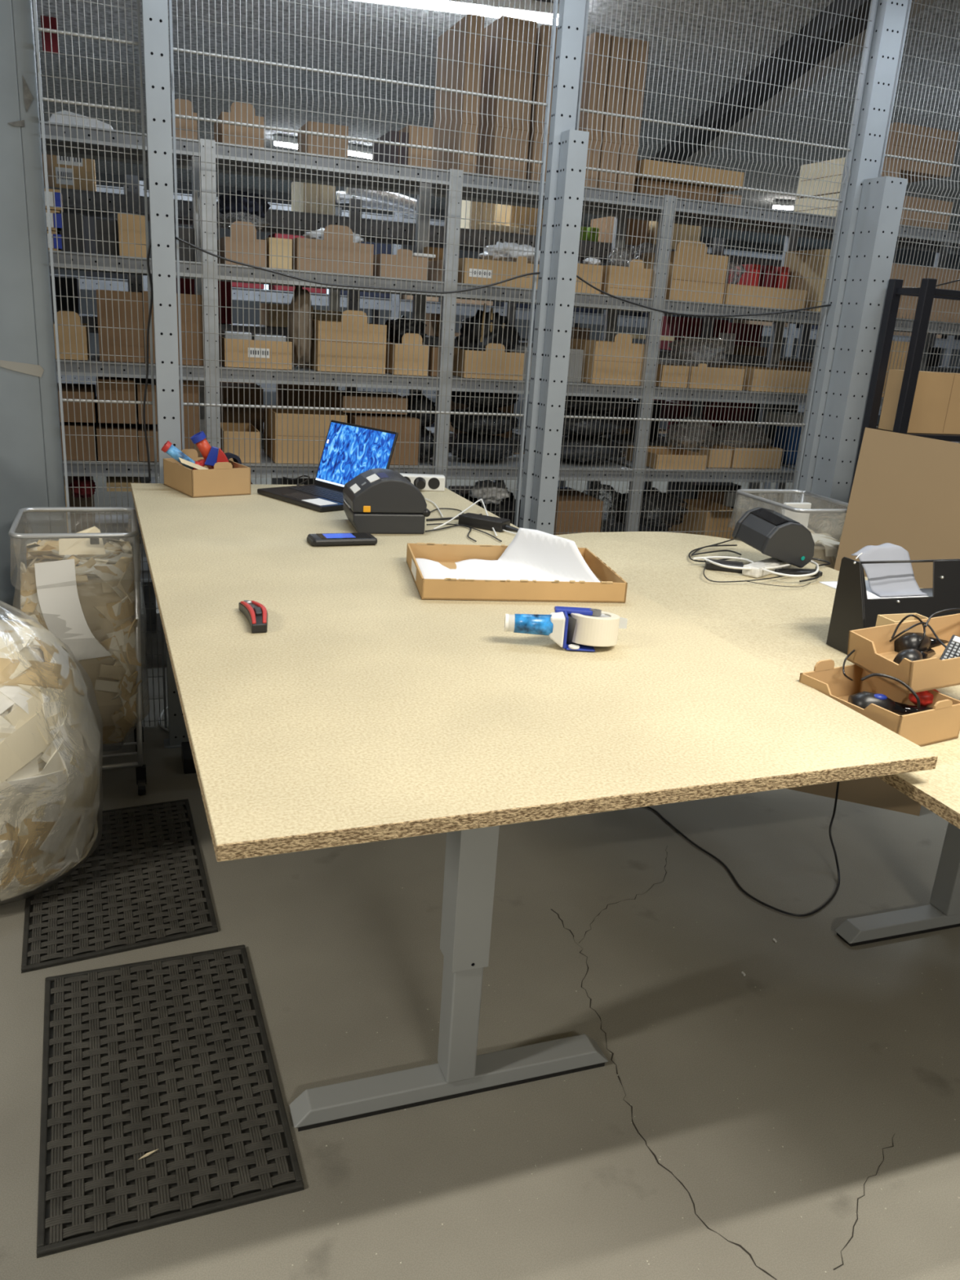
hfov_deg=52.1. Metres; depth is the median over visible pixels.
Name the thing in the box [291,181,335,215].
cardboard box
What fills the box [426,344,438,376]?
cardboard box
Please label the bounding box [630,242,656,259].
plastic bag
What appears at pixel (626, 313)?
box
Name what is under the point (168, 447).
tape dispenser
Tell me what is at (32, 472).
wall column
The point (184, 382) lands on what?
cardboard box
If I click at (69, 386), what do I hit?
cardboard box
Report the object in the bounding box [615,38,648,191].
cardboard box
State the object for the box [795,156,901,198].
cardboard box
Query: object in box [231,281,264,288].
box
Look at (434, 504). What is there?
cable
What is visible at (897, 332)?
box
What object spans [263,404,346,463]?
cardboard box
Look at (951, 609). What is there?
lead
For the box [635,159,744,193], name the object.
cardboard box
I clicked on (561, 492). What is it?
cardboard box
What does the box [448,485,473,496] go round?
box
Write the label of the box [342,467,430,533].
printer
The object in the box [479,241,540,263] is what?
plastic bag
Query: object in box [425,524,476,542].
cable
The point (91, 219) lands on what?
box
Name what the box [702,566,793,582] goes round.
lead
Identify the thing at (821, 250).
cardboard box
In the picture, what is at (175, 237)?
cable
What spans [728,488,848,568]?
wire basket
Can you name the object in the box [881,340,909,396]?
cardboard box
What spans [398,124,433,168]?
cardboard box
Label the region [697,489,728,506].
cardboard box
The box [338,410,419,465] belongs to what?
cardboard box
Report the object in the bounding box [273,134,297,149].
lamp
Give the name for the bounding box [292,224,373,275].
cardboard box
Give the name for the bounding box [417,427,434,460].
pack
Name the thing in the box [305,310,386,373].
cardboard box
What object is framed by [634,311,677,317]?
box
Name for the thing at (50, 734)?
bag
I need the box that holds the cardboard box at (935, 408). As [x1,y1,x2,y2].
[878,368,959,434]
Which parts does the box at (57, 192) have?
white panel, blue panel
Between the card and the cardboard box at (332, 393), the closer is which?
the card
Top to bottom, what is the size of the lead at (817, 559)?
0.013 m
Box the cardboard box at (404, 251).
[373,248,427,279]
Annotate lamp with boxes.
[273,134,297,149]
[347,144,372,159]
[353,0,559,25]
[772,200,794,209]
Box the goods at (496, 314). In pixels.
[455,302,519,352]
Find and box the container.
[8,506,150,795]
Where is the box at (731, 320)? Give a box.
[677,275,733,322]
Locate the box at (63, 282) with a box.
[49,275,80,314]
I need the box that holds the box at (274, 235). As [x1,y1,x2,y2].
[268,233,326,293]
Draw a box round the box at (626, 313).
[596,309,634,315]
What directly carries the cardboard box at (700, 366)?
on the storage rack at (60, 126)
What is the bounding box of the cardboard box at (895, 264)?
[889,263,928,319]
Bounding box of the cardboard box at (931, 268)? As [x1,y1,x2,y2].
[925,266,959,323]
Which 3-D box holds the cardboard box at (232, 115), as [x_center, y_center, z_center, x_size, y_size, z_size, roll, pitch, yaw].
[-0.956,-2.014,3.880,0.157,0.150,0.320,-3,19,-20]
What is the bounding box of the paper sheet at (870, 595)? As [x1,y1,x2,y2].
[818,580,928,599]
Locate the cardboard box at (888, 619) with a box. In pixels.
[875,613,928,626]
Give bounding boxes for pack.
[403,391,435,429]
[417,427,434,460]
[448,432,515,461]
[449,406,518,435]
[451,391,519,408]
[560,435,625,462]
[562,408,633,437]
[564,395,632,413]
[579,226,586,240]
[586,226,599,241]
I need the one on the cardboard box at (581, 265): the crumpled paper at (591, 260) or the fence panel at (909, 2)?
the crumpled paper at (591, 260)
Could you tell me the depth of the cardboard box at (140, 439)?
3.99 m
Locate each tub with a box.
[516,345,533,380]
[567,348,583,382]
[773,425,801,464]
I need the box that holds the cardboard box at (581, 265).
[574,263,603,293]
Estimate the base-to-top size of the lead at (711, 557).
0.007 m
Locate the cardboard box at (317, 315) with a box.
[313,310,366,321]
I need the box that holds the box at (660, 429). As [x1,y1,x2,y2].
[622,427,666,456]
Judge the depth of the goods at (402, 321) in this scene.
4.33 m
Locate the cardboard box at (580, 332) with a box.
[570,327,590,339]
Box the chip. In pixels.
[137,1148,158,1159]
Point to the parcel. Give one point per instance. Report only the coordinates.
(768, 412)
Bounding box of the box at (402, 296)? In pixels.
[399,294,438,302]
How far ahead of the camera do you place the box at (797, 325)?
8.34 m
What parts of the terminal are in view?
glass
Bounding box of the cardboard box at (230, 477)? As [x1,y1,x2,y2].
[163,448,250,497]
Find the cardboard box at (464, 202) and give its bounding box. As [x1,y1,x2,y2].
[460,200,495,229]
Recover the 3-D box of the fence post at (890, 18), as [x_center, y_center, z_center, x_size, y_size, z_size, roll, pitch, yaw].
[1.497,-1.215,4.188,0.138,3.100,0.105,-3,19,-20]
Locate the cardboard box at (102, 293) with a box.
[96,289,144,363]
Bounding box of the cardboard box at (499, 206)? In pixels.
[493,204,543,235]
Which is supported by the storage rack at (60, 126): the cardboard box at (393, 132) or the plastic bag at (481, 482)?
the cardboard box at (393, 132)
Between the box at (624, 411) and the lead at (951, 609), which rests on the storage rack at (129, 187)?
the box at (624, 411)
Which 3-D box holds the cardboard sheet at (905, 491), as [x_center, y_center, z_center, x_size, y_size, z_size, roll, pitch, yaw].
[1.518,-0.082,3.620,0.465,1.310,0.534,12,20,25]
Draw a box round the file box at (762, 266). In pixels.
[757,265,775,287]
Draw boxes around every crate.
[57,211,85,253]
[94,217,119,255]
[174,226,195,262]
[658,315,728,353]
[727,322,763,346]
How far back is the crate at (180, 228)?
3.86 m
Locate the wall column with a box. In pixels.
[0,0,67,620]
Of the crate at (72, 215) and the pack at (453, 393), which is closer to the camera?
the crate at (72, 215)
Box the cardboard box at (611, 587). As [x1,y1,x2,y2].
[406,542,627,603]
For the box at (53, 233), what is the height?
0.070 m
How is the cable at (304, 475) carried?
on the table at (366, 708)
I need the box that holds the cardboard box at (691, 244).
[641,240,728,303]
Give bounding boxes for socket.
[428,477,439,488]
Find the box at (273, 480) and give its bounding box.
[271,477,315,484]
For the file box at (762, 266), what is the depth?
4.92 m
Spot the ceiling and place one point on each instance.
(45, 2)
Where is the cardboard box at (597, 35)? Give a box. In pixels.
[578,31,611,187]
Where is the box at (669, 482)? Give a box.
[666,481,742,508]
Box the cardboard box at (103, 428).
[96,419,137,461]
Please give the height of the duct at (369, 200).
0.086 m
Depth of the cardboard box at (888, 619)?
2.04 m
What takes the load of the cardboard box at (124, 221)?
on the storage rack at (60, 126)
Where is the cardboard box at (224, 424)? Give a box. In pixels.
[220,422,260,462]
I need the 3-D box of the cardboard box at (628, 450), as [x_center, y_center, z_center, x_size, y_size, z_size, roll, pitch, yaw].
[0.936,-0.921,4.951,0.281,0.071,0.320,-3,19,-20]
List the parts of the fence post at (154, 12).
foot plate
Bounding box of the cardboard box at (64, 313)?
[53,311,88,359]
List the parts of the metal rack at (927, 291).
rail, rail, rail, rail, rail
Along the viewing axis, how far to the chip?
1.91 m
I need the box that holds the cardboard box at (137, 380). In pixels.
[135,377,157,424]
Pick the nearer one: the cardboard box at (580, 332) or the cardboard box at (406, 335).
the cardboard box at (406, 335)
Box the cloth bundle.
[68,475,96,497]
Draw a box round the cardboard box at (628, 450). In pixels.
[625,445,707,470]
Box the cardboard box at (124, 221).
[117,213,146,257]
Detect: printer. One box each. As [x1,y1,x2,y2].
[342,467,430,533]
[731,506,814,568]
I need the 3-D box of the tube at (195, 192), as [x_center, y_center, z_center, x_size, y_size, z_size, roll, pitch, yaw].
[-1.149,-1.676,3.983,0.012,0.277,0.012,-3,19,-20]
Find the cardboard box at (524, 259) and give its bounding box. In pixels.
[457,256,538,288]
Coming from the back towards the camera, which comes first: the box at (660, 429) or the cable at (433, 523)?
the box at (660, 429)
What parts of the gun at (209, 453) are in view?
handle, frame, plate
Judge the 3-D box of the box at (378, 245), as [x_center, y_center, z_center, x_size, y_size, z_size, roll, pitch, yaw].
[-0.849,-2.687,7.129,0.389,0.365,0.330,-3,19,-20]
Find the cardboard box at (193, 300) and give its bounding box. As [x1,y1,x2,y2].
[140,290,203,365]
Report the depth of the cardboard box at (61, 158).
4.25 m
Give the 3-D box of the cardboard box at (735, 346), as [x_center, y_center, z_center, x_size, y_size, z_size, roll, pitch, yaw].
[1.484,-1.710,5.771,0.234,0.049,0.350,-3,19,-20]
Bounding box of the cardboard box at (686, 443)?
[677,440,733,467]
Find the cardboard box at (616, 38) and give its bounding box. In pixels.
[597,35,630,190]
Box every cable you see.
[142,239,152,481]
[158,706,168,731]
[174,235,539,293]
[282,475,310,485]
[424,497,443,517]
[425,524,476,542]
[426,513,482,520]
[426,523,502,542]
[430,507,463,514]
[432,498,497,537]
[576,275,831,316]
[644,781,839,916]
[935,279,959,286]
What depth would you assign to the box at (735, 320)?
8.17 m
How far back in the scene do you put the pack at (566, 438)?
4.71 m
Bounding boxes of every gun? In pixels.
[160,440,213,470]
[190,431,241,466]
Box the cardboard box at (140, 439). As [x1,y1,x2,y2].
[137,420,159,461]
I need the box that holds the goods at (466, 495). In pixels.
[461,492,520,527]
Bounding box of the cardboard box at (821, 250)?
[783,248,830,311]
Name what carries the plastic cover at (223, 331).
on the cardboard box at (223, 340)
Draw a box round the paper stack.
[413,253,435,258]
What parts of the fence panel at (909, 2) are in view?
fold rod, fold rod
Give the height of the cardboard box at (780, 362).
0.142 m
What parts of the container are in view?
paper strip, rim frame, frame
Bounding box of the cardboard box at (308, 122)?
[297,120,348,157]
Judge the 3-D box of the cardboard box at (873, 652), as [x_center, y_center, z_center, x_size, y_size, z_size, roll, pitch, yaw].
[0.858,0.021,1.838,0.265,0.091,0.180,-1,19,-16]
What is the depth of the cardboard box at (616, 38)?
4.20 m
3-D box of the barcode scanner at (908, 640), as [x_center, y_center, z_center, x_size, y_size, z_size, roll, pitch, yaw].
[0.877,0.005,1.930,0.146,0.051,0.050,-7,21,-29]
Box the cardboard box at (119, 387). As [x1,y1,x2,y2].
[96,376,137,423]
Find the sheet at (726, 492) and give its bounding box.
[724,491,737,506]
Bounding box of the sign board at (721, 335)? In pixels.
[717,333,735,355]
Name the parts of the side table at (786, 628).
power strip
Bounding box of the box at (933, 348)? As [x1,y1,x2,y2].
[925,346,942,366]
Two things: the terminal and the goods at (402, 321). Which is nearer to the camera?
the terminal
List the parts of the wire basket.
rim frame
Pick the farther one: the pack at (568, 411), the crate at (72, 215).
the pack at (568, 411)
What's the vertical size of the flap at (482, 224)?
0.032 m
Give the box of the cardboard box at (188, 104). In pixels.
[171,98,197,139]
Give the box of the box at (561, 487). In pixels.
[557,486,572,488]
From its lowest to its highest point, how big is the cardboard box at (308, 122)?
0.143 m
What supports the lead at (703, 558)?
on the side table at (786, 628)
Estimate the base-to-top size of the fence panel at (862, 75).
3.030 m
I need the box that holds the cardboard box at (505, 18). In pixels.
[475,15,518,177]
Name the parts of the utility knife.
red rail, red rail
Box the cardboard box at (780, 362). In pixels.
[777,360,812,372]
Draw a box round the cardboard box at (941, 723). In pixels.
[799,658,959,746]
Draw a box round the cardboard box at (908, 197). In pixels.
[899,195,952,230]
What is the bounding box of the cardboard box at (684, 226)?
[647,221,701,249]
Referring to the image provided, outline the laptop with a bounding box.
[257,420,398,511]
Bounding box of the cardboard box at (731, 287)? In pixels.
[722,283,806,309]
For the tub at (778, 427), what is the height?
0.201 m
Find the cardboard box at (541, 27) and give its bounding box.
[525,24,557,181]
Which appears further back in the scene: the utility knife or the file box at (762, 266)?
the file box at (762, 266)
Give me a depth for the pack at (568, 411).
4.69 m
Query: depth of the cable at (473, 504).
3.02 m
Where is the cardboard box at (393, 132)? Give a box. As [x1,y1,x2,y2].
[372,130,408,164]
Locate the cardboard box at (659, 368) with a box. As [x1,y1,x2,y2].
[654,362,688,387]
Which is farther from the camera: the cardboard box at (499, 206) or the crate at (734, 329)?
the crate at (734, 329)
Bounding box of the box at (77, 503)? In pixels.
[67,475,95,530]
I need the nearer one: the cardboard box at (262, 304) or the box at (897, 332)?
the cardboard box at (262, 304)
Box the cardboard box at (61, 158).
[52,155,96,191]
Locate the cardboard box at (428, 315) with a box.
[425,313,439,336]
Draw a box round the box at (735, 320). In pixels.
[733,319,787,327]
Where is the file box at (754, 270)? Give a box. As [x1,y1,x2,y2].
[728,263,760,286]
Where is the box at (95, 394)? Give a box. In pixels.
[95,394,97,426]
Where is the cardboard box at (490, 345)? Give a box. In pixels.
[452,342,524,380]
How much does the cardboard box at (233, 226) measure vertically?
0.162 m
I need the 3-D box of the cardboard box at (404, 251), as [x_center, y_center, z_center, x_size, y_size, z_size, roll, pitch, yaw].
[-0.368,-1.620,4.239,0.199,0.114,0.320,-3,19,-20]
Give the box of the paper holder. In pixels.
[826,556,959,653]
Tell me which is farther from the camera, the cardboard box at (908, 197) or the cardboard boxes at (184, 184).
the cardboard boxes at (184, 184)
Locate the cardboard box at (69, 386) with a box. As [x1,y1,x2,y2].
[57,382,97,422]
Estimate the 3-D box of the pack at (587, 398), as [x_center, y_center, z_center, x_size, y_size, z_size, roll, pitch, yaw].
[0.520,-1.165,4.752,0.464,0.119,0.371,-3,19,-20]
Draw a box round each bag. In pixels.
[0,613,100,901]
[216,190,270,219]
[217,211,269,231]
[288,284,312,368]
[302,227,364,243]
[467,480,509,504]
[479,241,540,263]
[582,482,622,529]
[607,247,633,266]
[611,487,688,528]
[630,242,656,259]
[657,356,684,365]
[664,336,729,367]
[665,416,719,451]
[706,421,773,448]
[724,261,746,284]
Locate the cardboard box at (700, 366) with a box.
[663,362,744,390]
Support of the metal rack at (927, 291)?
on the floor
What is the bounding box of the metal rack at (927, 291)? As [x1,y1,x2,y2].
[848,278,959,502]
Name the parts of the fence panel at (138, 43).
fold rod, fold rod, fold rod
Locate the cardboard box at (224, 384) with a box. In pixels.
[219,381,263,431]
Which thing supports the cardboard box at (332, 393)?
on the cardboard box at (353, 415)
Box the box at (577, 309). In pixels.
[573,307,597,313]
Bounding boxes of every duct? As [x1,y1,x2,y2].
[335,191,373,208]
[345,186,417,212]
[351,195,416,218]
[650,0,871,164]
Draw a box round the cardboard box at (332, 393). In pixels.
[330,390,408,414]
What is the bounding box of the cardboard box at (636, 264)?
[600,258,653,297]
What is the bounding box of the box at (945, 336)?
[937,334,959,339]
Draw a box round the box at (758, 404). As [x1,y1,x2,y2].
[750,403,798,443]
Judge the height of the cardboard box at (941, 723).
0.085 m
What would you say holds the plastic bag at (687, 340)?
on the cardboard box at (700, 366)
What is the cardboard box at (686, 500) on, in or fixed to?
on the storage rack at (60, 126)
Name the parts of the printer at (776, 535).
glossy lid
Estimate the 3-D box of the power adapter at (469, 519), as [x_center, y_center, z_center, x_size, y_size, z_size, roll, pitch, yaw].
[0.033,-0.353,2.972,0.195,0.032,0.060,13,20,26]
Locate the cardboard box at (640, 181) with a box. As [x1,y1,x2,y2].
[633,178,718,202]
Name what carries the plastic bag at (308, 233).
in the cardboard box at (331, 226)
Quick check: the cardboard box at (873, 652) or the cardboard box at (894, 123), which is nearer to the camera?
the cardboard box at (873, 652)
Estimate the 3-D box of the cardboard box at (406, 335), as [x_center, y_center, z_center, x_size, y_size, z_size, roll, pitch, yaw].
[-0.347,-1.280,4.366,0.149,0.173,0.320,-3,19,-20]
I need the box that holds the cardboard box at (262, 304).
[260,302,313,327]
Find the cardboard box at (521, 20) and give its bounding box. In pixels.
[508,18,537,179]
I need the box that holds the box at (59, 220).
[45,209,62,231]
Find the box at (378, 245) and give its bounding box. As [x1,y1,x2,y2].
[340,241,392,298]
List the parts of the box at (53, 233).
white panel, blue panel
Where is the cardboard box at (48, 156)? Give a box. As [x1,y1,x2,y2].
[41,153,54,186]
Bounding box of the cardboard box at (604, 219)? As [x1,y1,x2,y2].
[590,216,648,246]
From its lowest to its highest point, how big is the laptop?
0.234 m
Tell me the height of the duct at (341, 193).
0.072 m
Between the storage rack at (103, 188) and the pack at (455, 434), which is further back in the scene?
the storage rack at (103, 188)
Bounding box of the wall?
[876,249,959,424]
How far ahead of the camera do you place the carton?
3.87 m
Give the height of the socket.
0.042 m
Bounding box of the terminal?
[306,532,377,546]
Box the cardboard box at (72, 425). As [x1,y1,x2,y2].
[60,419,97,460]
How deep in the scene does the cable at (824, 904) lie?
3.10 m
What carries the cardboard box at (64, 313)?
on the storage rack at (60, 126)
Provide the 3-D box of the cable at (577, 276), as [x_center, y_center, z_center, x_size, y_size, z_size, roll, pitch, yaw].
[0.980,-1.353,3.938,1.335,0.120,0.007,-3,19,-20]
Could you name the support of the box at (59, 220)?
on the box at (53, 233)
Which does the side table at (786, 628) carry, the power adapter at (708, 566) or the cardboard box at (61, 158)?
the power adapter at (708, 566)
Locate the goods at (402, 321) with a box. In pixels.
[385,315,426,343]
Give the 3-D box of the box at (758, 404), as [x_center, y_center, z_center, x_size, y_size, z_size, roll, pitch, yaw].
[1.740,-1.362,6.035,0.249,0.262,0.330,-3,19,-20]
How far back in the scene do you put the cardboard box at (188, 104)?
3.67 m
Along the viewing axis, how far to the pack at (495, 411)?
4.51 m
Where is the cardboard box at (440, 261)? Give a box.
[427,259,442,281]
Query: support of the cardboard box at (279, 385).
on the storage rack at (129, 187)
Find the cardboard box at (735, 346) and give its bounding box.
[733,345,767,355]
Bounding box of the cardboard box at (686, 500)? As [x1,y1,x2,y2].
[667,498,743,539]
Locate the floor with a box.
[0,426,959,1279]
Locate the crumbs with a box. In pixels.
[291,967,959,1275]
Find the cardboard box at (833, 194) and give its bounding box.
[794,192,839,216]
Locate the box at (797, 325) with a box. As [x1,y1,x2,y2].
[795,324,817,329]
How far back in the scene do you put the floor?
2.28 m
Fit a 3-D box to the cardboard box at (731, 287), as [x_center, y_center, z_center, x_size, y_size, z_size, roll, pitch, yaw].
[1.321,-1.692,4.845,0.447,0.092,0.320,-3,19,-20]
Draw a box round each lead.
[688,537,740,562]
[691,544,741,555]
[692,555,818,577]
[702,557,791,569]
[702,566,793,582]
[746,581,810,586]
[799,557,831,582]
[842,649,854,680]
[860,673,919,708]
[888,622,958,657]
[891,614,925,648]
[924,608,959,626]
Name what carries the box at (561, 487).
on the storage rack at (129, 187)
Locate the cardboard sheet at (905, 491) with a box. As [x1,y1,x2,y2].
[787,427,959,816]
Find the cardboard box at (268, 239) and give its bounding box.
[262,237,292,269]
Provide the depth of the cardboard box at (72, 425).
3.90 m
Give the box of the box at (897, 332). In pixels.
[893,331,942,338]
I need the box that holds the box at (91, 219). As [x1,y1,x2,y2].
[82,215,127,279]
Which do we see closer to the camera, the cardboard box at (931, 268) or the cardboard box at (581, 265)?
the cardboard box at (581, 265)
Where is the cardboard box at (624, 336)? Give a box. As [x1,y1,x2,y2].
[569,333,644,386]
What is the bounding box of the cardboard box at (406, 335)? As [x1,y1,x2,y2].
[385,333,428,376]
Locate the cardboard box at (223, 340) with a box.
[218,335,292,369]
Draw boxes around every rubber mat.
[21,799,217,973]
[36,944,304,1257]
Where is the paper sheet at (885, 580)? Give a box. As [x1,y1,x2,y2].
[851,542,927,596]
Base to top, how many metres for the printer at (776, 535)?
0.156 m
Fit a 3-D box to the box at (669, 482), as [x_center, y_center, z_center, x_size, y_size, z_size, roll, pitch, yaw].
[1.373,-0.863,6.073,0.325,0.244,0.330,-3,19,-20]
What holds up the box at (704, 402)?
on the storage rack at (129, 187)
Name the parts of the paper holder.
panel, cross rod, panel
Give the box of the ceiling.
[31,0,959,249]
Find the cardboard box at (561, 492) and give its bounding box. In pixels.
[553,488,603,535]
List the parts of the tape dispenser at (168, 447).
handle, handle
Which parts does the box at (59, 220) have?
white panel, blue panel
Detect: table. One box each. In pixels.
[130,473,937,1131]
[555,531,959,946]
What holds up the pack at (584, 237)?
on the storage rack at (129, 187)
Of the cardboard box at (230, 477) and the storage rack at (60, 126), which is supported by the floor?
the storage rack at (60, 126)
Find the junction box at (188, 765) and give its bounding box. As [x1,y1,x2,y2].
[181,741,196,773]
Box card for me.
[58,526,106,555]
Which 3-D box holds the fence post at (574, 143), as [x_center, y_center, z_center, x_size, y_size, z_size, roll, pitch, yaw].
[0.266,-0.723,3.803,0.115,2.248,0.080,-3,19,-20]
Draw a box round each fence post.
[142,0,189,748]
[519,0,586,528]
[529,128,589,534]
[789,0,908,502]
[810,176,907,537]
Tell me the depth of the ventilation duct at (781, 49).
5.43 m
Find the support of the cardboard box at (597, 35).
on the storage rack at (60, 126)
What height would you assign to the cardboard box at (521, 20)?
0.589 m
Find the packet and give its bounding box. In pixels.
[908,688,939,706]
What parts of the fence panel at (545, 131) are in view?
fold rod, fold rod, fold rod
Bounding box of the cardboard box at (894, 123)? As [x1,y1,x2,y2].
[884,122,958,182]
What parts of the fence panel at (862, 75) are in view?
fold rod, fold rod, fold rod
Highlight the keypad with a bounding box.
[939,635,959,659]
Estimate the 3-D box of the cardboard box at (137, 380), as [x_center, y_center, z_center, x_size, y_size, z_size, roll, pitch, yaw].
[-1.389,-1.004,4.107,0.089,0.154,0.380,-3,19,-20]
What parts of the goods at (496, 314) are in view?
tool handle, tool handle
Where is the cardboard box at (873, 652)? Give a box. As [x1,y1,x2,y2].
[847,613,959,693]
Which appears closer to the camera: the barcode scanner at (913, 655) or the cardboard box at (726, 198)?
the barcode scanner at (913, 655)
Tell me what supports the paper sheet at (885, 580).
on the paper sheet at (870, 595)
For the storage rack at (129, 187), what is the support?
on the floor
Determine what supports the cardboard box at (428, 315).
on the storage rack at (129, 187)
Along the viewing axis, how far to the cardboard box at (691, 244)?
4.55 m
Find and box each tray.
[48,110,113,129]
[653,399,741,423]
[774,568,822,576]
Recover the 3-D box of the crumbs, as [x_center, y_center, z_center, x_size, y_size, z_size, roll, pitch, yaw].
[0.449,1.007,2.172,1.683,0.001,0.888,2,18,-6]
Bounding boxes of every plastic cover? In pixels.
[219,329,252,339]
[251,333,286,342]
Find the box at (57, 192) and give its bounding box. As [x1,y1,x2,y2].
[44,188,63,212]
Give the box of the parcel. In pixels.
[764,411,804,426]
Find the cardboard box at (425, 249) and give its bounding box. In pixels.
[423,246,443,261]
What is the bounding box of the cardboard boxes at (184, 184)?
[49,172,819,429]
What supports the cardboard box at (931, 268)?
on the storage rack at (60, 126)
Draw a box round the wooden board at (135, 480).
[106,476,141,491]
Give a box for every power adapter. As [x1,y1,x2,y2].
[457,512,518,532]
[704,558,743,573]
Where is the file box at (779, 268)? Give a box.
[772,266,790,288]
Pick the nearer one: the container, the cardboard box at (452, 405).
the container
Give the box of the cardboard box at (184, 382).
[178,379,199,457]
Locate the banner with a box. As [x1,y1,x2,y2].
[40,15,57,53]
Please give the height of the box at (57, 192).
0.070 m
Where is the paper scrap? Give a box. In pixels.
[161,841,174,845]
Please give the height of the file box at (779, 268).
0.207 m
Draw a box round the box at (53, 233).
[47,231,62,250]
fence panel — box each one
[32,0,167,728]
[168,0,558,526]
[555,0,878,538]
[875,0,959,443]
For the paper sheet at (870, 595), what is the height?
0.002 m
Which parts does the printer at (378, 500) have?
display panel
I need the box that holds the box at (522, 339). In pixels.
[518,337,528,341]
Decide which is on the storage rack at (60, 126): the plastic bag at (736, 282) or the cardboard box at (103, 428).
the cardboard box at (103, 428)
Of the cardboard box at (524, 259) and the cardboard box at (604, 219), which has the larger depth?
the cardboard box at (604, 219)
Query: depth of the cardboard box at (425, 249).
4.46 m
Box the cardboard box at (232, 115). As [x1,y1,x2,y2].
[213,102,263,147]
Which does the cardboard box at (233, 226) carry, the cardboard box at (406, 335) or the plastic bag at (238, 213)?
the plastic bag at (238, 213)
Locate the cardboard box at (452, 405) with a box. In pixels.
[449,393,514,437]
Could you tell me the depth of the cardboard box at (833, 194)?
4.91 m
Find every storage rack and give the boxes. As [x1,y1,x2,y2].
[40,120,959,582]
[44,174,959,632]
[49,180,959,508]
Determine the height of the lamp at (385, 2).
0.085 m
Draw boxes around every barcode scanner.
[848,691,933,715]
[893,632,948,652]
[893,648,935,664]
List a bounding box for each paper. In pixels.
[582,257,601,265]
[920,587,933,596]
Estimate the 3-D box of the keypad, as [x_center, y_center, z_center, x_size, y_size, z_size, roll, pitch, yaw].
[0.876,0.024,1.819,0.031,0.044,0.108,16,22,32]
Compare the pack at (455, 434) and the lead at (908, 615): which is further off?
the pack at (455, 434)
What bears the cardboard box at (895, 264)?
on the storage rack at (60, 126)
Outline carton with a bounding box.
[782,502,811,528]
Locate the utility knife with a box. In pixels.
[238,600,267,633]
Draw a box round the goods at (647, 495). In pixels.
[613,493,683,531]
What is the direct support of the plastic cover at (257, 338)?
on the cardboard box at (223, 340)
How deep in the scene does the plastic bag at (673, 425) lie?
5.10 m
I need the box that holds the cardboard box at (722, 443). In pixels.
[701,440,782,468]
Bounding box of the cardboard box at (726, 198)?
[716,193,742,204]
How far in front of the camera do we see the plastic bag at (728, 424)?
5.21 m
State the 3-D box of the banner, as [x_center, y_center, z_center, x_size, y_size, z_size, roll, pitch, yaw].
[-2.501,-3.542,5.698,0.085,0.236,0.020,-3,19,-20]
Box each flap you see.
[477,222,518,233]
[619,333,674,341]
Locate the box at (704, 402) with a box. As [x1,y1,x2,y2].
[666,400,755,440]
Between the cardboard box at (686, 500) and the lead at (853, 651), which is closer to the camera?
the lead at (853, 651)
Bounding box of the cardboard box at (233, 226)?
[217,221,266,267]
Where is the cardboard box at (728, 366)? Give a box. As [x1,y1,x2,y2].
[720,364,810,393]
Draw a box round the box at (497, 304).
[493,301,536,309]
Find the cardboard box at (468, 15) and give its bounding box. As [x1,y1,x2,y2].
[432,13,484,173]
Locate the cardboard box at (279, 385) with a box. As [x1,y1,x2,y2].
[275,383,333,407]
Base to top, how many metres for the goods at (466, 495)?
0.312 m
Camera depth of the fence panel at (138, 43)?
3.16 m
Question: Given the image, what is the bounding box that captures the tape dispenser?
[504,606,627,651]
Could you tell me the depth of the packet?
1.77 m
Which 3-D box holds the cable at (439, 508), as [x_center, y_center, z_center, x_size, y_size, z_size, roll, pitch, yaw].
[-0.087,-0.408,3.150,0.139,0.004,0.123,11,19,21]
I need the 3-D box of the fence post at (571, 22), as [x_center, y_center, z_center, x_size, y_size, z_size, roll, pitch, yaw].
[0.250,-1.145,3.718,0.119,3.100,0.055,-3,19,-20]
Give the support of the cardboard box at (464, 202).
on the storage rack at (129, 187)
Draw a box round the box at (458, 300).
[456,298,493,306]
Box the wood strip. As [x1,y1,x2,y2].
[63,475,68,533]
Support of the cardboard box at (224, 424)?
on the storage rack at (60, 126)
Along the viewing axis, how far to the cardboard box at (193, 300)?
3.89 m
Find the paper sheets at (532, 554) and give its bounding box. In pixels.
[415,527,599,582]
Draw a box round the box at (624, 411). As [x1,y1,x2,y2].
[592,398,662,440]
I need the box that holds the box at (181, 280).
[176,277,231,324]
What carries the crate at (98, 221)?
on the storage rack at (60, 126)

